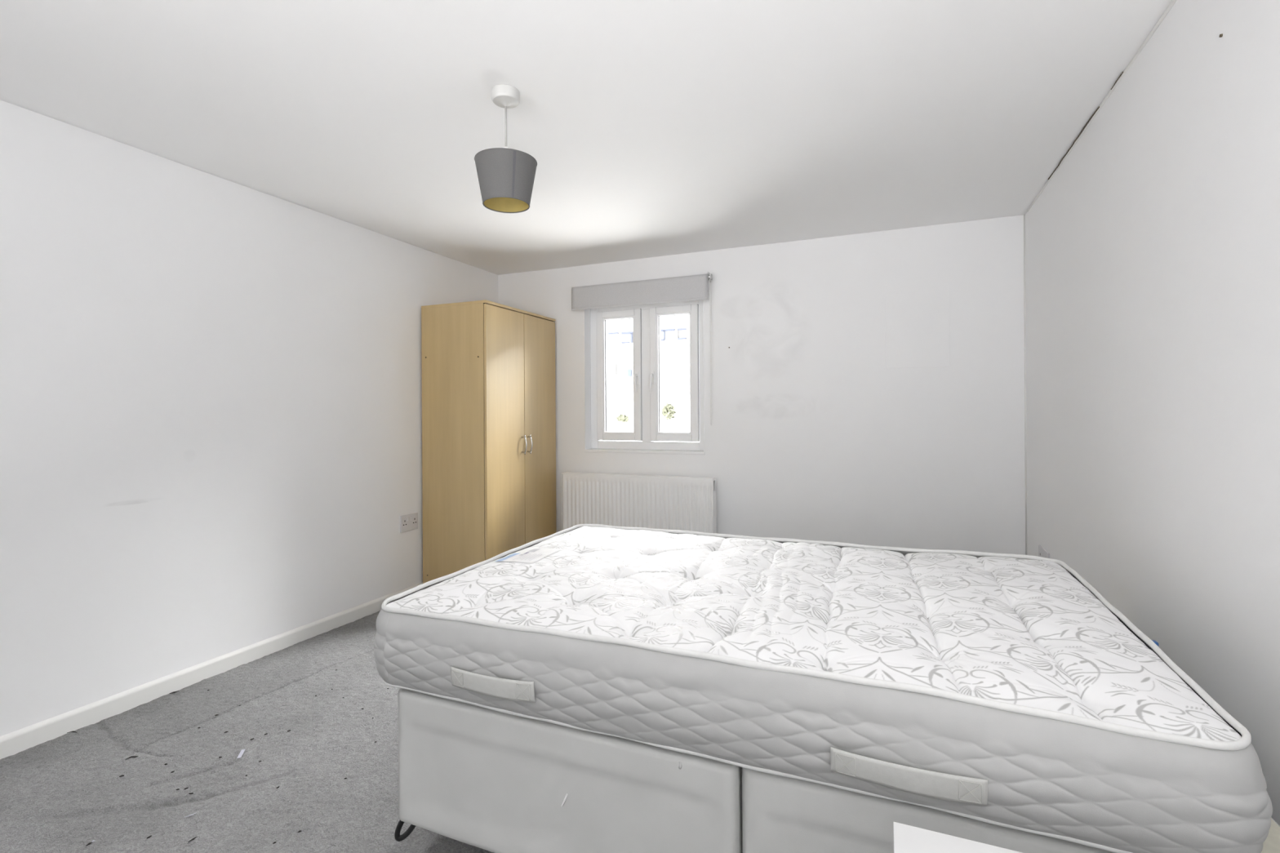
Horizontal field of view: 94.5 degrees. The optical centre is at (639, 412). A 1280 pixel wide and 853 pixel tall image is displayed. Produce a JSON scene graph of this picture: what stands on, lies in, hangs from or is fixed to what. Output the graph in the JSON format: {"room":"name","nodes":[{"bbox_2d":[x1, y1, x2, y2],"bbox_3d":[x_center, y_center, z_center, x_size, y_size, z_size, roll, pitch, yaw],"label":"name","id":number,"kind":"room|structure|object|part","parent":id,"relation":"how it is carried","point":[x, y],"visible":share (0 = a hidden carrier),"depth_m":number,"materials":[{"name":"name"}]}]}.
{"room":"bedroom","nodes":[
{"label":"bedroom","id":0,"kind":"room"},
{"bbox_2d":[0,610,493,852],"bbox_3d":[-0.518,1.327,1.682,3.806,0.167,5.535,0,0,23],"label":"floor","id":1,"kind":"structure","parent":0,"point":[66,793],"depth_m":2.07,"materials":[{"name":"grey carpet"}]},
{"bbox_2d":[237,749,244,758],"bbox_3d":[-1.460,1.248,2.165,0.012,0.001,0.057,0,0,-20],"label":"strip","id":2,"kind":"object","parent":1,"relation":"on","point":[242,752],"visible":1,"depth_m":2.16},
{"bbox_2d":[421,299,555,583],"bbox_3d":[-1.067,0.252,4.382,0.586,1.989,0.883,0,0,23],"label":"wardrobe","id":3,"kind":"object","parent":1,"relation":"on","point":[489,387],"visible":0.83,"depth_m":4.04,"materials":[{"name":"brown wood"}]},
{"bbox_3d":[-1.263,0.263,3.997,0.522,1.971,0.018,0,0,23],"label":"panel","id":4,"kind":"part","parent":3,"relation":"part of","materials":[{"name":"brown wood"}]},
{"bbox_3d":[-1.092,-0.733,4.391,0.544,0.018,0.882,0,0,23],"label":"panel","id":5,"kind":"part","parent":3,"relation":"part of","materials":[{"name":"brown wood"}]},
{"bbox_3d":[-0.930,0.231,4.087,0.018,1.899,0.439,0,0,23],"label":"door","id":6,"kind":"part","parent":3,"relation":"part of","materials":[{"name":"brown wood"}]},
{"bbox_3d":[-0.830,0.229,4.247,0.043,0.139,0.010,0,0,23],"label":"handle","id":7,"kind":"part","parent":3,"relation":"part of","materials":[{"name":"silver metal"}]},
{"bbox_3d":[-0.802,0.228,4.313,0.043,0.139,0.010,0,0,23],"label":"handle","id":8,"kind":"part","parent":3,"relation":"part of","materials":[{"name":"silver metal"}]},
{"bbox_3d":[-0.760,0.230,4.494,0.018,1.899,0.435,0,0,23],"label":"door","id":9,"kind":"part","parent":3,"relation":"part of","materials":[{"name":"brown wood"}]},
{"bbox_2d":[394,688,1279,852],"bbox_3d":[0.451,1.000,1.914,1.998,0.473,1.365,0,0,23],"label":"bed base","id":10,"kind":"object","parent":1,"relation":"on","point":[491,780],"visible":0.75,"depth_m":1.40,"materials":[{"name":"fabric"}]},
{"bbox_3d":[-0.230,0.957,1.478,0.967,0.375,0.030,0,0,23],"label":"panel","id":11,"kind":"part","parent":10,"relation":"part of","materials":[{"name":"fabric"}]},
{"bbox_2d":[373,524,1272,852],"bbox_3d":[0.356,0.635,1.871,1.961,0.246,1.325,0,0,23],"label":"mattress","id":12,"kind":"object","parent":10,"relation":"on","point":[1003,690],"visible":1,"depth_m":1.31,"materials":[{"name":"fabric"}]},
{"bbox_3d":[-0.370,0.674,1.467,0.250,0.056,0.017,0,0,23],"label":"carry handle","id":13,"kind":"part","parent":12,"relation":"part of","materials":[{"name":"white fabric"}]},
{"bbox_3d":[0.359,0.545,1.878,1.889,0.066,1.236,0,0,23],"label":"panel","id":14,"kind":"part","parent":12,"relation":"part of","materials":[{"name":"white fabric"}]},
{"bbox_3d":[0.496,0.681,1.106,0.268,0.056,0.020,0,0,23],"label":"carry handle","id":15,"kind":"part","parent":12,"relation":"part of","materials":[{"name":"white fabric"}]},
{"bbox_3d":[0.672,0.952,1.107,0.967,0.375,0.031,0,0,23],"label":"panel","id":16,"kind":"part","parent":10,"relation":"part of","materials":[{"name":"fabric"}]},
{"bbox_2d":[893,822,1022,852],"bbox_3d":[0.549,0.963,0.696,0.454,0.550,0.463,0,0,23],"label":"side table","id":17,"kind":"object","parent":1,"relation":"on","point":[907,838],"visible":1,"depth_m":0.94,"materials":[{"name":"white laminate"}]},
{"bbox_2d":[0,99,497,736],"bbox_3d":[-2.402,0.104,2.333,0.250,2.700,5.751,0,0,23],"label":"wall","id":18,"kind":"structure","parent":0,"point":[211,385],"depth_m":2.70,"materials":[{"name":"white paint"}]},
{"bbox_2d":[0,582,422,759],"bbox_3d":[-2.225,1.222,2.397,0.016,0.082,5.501,0,0,23],"label":"baseboard","id":19,"kind":"structure","parent":18,"relation":"attached to","point":[11,744],"depth_m":2.65,"materials":[{"name":"white wood"}]},
{"bbox_2d":[400,512,417,533],"bbox_3d":[-1.560,0.741,3.999,0.012,0.114,0.154,0,0,23],"label":"wall socket","id":20,"kind":"object","parent":18,"relation":"attached to","point":[408,522],"visible":1,"depth_m":3.99,"materials":[{"name":"plastic"}]},
{"bbox_2d":[0,0,1172,275],"bbox_3d":[-0.517,-1.206,1.677,3.790,0.105,5.542,0,0,23],"label":"ceiling","id":21,"kind":"structure","parent":0,"point":[651,128],"depth_m":2.19,"materials":[{"name":"white paint"}]},
{"bbox_2d":[474,84,537,213],"bbox_3d":[-0.482,-0.951,2.127,0.221,0.409,0.221,0,0,23],"label":"pendant lamp","id":22,"kind":"object","parent":21,"relation":"hanging from","point":[505,175],"visible":1,"depth_m":2.06,"materials":[{"name":"fabric"}]},
{"bbox_3d":[-0.481,-0.826,2.127,0.219,0.155,0.219,0,0,23],"label":"lamp shade","id":23,"kind":"part","parent":22,"relation":"part of","materials":[{"name":"grey fabric"}]},
{"bbox_2d":[497,214,1025,555],"bbox_3d":[0.600,0.088,4.330,4.249,2.700,0.250,0,0,23],"label":"wall","id":24,"kind":"structure","parent":0,"point":[811,436],"depth_m":3.89,"materials":[{"name":"white paint"}]},
{"bbox_2d":[561,471,716,533],"bbox_3d":[-0.025,0.851,4.393,1.275,0.781,0.118,0,0,23],"label":"radiator","id":25,"kind":"object","parent":24,"relation":"attached to","point":[681,503],"visible":0.75,"depth_m":4.33,"materials":[{"name":"metal"}]},
{"bbox_3d":[-0.588,0.764,4.611,0.003,0.600,0.087,0,0,23],"label":"panel","id":26,"kind":"part","parent":25,"relation":"part of","materials":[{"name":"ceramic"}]},
{"bbox_2d":[561,471,715,479],"bbox_3d":[-0.033,0.466,4.378,1.202,0.011,0.087,0,0,23],"label":"grille","id":27,"kind":"object","parent":25,"relation":"attached to","point":[567,474],"depth_m":4.37,"materials":[{"name":"metal"}]},
{"bbox_3d":[0.523,0.758,4.146,0.003,0.600,0.087,0,0,23],"label":"panel","id":28,"kind":"part","parent":25,"relation":"part of","materials":[{"name":"metal"}]},
{"bbox_2d":[570,271,712,425],"bbox_3d":[-0.005,-0.450,4.407,1.125,1.085,0.073,0,0,23],"label":"roller blind","id":29,"kind":"object","parent":24,"relation":"attached to","point":[692,287],"visible":1,"depth_m":4.35,"materials":[{"name":"grey fabric"}]},
{"bbox_3d":[0.501,-0.429,4.184,0.004,1.036,0.031,0,0,25],"label":"pull chain","id":30,"kind":"part","parent":29,"relation":"part of","materials":[{"name":"white plastic"}]},
{"bbox_2d":[583,299,705,454],"bbox_3d":[0.044,-0.278,4.512,0.976,1.163,0.172,0,0,23],"label":"window","id":31,"kind":"structure","parent":24,"relation":"in","point":[646,317],"depth_m":4.53,"materials":[{"name":"white plastic"}]},
{"bbox_3d":[-0.158,-0.293,4.628,0.375,1.010,0.063,0,0,23],"label":"sash","id":32,"kind":"part","parent":31,"relation":"part of","materials":[{"name":"white plastic"}]},
{"bbox_3d":[-0.031,-0.239,4.512,0.025,0.160,0.056,0,0,23],"label":"handle","id":33,"kind":"part","parent":31,"relation":"part of","materials":[{"name":"white plastic"}]},
{"bbox_3d":[0.047,0.293,4.512,0.976,0.022,0.172,0,0,23],"label":"sill","id":34,"kind":"part","parent":31,"relation":"part of","materials":[{"name":"white plastic"}]},
{"bbox_3d":[0.087,-0.239,4.463,0.025,0.160,0.056,0,0,23],"label":"handle","id":35,"kind":"part","parent":31,"relation":"part of","materials":[{"name":"white plastic"}]},
{"bbox_3d":[0.262,-0.295,4.452,0.379,1.010,0.063,0,0,23],"label":"sash","id":36,"kind":"part","parent":31,"relation":"part of","materials":[{"name":"white plastic"}]},
{"bbox_2d":[1023,214,1026,555],"bbox_3d":[2.279,-0.011,3.491,0.014,2.320,0.014,0,0,23],"label":"trim","id":37,"kind":"structure","parent":24,"relation":"attached to","point":[1024,282],"depth_m":3.49,"materials":[{"name":"white paint"}]},
{"bbox_2d":[1025,0,1279,826],"bbox_3d":[1.287,0.084,0.790,0.250,2.700,5.751,0,0,23],"label":"wall","id":38,"kind":"structure","parent":0,"point":[1153,249],"depth_m":1.68,"materials":[{"name":"white paint"}]},
{"bbox_2d":[1038,545,1049,558],"bbox_3d":[2.101,0.737,3.066,0.010,0.066,0.226,0,0,23],"label":"wall socket","id":39,"kind":"object","parent":38,"relation":"attached to","point":[1042,553],"visible":0.34,"depth_m":3.09,"materials":[{"name":"plastic"}]},
{"bbox_2d":[1048,71,1123,179],"bbox_3d":[1.845,-1.166,2.486,0.007,0.006,1.015,0,0,23],"label":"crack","id":40,"kind":"structure","parent":38,"relation":"attached to","point":[1122,71],"depth_m":2.45,"materials":[{"name":"white paint"}]},
{"bbox_2d":[1026,0,1177,211],"bbox_3d":[1.640,-1.166,1.978,0.014,0.012,3.120,0,0,23],"label":"trim","id":41,"kind":"structure","parent":38,"relation":"attached to","point":[1169,7],"depth_m":2.06,"materials":[{"name":"white paint"}]},
{"label":"outside","id":42,"kind":"structure","parent":0,"visible":0},
{"bbox_3d":[12.466,4.272,29.753,80.000,0.200,55.500,0,0,23],"label":"ground","id":43,"kind":"structure","parent":42,"visible":0},
{"bbox_2d":[616,413,630,431],"bbox_3d":[-0.462,2.139,16.458,0.434,4.250,0.269,0,0,23],"label":"shrub","id":44,"kind":"object","parent":43,"relation":"on","point":[620,418],"visible":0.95,"depth_m":16.40,"materials":[{"name":"green plant"}]},
{"bbox_2d":[601,314,689,441],"bbox_3d":[1.919,-0.620,21.444,19.400,9.700,7.350,0,0,23],"label":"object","id":45,"kind":"structure","parent":43,"relation":"on","point":[674,331],"depth_m":18.15,"materials":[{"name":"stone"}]},
{"bbox_2d":[662,402,675,441],"bbox_3d":[0.788,1.983,15.938,0.407,4.549,0.309,0,0,23],"label":"shrub","id":46,"kind":"object","parent":43,"relation":"on","point":[668,410],"visible":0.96,"depth_m":15.90,"materials":[{"name":"green plant"}]}
]}

